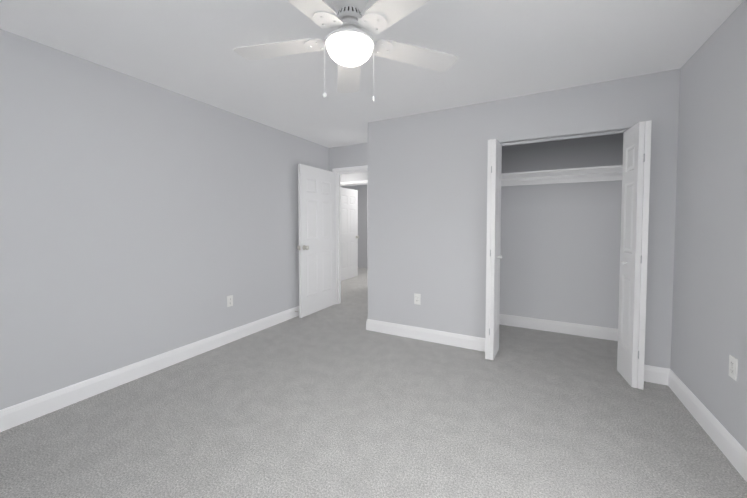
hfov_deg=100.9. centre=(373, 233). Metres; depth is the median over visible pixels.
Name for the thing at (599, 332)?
baseboard
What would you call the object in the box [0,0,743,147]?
ceiling
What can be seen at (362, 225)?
wall
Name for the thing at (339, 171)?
door frame
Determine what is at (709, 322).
wall
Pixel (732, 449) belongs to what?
baseboard
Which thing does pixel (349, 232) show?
room door
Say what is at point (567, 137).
trim
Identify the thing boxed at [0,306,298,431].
baseboard
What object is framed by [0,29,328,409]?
wall
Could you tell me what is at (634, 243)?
bifold closet door
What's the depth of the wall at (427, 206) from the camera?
3.11 m
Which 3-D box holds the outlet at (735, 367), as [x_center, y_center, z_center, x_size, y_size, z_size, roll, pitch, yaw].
[1.924,0.718,1.649,0.006,0.117,0.072,1,2,28]
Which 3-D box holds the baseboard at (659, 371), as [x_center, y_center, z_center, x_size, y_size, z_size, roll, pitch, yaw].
[2.560,1.108,2.879,0.015,0.130,0.815,1,2,28]
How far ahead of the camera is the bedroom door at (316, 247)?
4.35 m
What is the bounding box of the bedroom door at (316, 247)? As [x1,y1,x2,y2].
[297,164,335,317]
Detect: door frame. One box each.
[332,165,367,303]
[340,180,367,286]
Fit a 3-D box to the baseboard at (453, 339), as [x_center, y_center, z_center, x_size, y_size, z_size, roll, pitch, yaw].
[0.512,1.092,3.359,1.350,0.130,0.015,1,2,28]
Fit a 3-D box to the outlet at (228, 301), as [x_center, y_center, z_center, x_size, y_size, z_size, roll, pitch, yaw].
[-1.530,0.719,3.283,0.006,0.117,0.072,1,2,28]
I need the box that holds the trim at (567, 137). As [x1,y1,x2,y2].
[500,129,627,145]
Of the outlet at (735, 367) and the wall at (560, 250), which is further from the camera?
the wall at (560, 250)
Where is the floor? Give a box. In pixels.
[0,267,746,497]
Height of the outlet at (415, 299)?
0.117 m
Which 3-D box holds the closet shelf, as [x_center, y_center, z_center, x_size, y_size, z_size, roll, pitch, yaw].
[1.543,-0.634,3.650,2.587,0.110,0.344,1,2,28]
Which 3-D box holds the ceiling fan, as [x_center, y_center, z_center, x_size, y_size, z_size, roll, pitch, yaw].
[-0.147,-0.962,1.560,1.253,0.524,1.215,1,2,28]
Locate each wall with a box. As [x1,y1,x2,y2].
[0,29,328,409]
[329,143,367,171]
[340,171,367,181]
[340,185,366,267]
[368,69,679,368]
[499,133,622,328]
[670,0,746,450]
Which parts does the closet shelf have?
rod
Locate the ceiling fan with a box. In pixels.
[234,0,457,101]
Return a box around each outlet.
[227,295,232,306]
[414,293,420,304]
[729,354,737,380]
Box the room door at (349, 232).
[340,187,357,280]
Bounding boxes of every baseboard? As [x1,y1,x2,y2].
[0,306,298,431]
[366,319,484,351]
[499,314,617,340]
[648,365,663,381]
[664,368,746,481]
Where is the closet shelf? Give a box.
[501,165,622,185]
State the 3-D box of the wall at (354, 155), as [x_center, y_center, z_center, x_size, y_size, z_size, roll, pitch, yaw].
[-0.173,-0.107,4.635,1.120,2.440,0.115,1,2,28]
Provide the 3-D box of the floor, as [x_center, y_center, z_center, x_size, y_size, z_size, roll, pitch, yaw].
[-0.279,1.155,4.298,6.688,0.060,8.315,1,2,28]
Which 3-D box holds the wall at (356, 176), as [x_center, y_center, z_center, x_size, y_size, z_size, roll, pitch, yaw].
[-0.424,-0.164,6.326,4.100,2.440,0.115,1,2,28]
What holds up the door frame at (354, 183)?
attached to the wall at (356, 176)
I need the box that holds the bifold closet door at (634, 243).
[485,120,651,389]

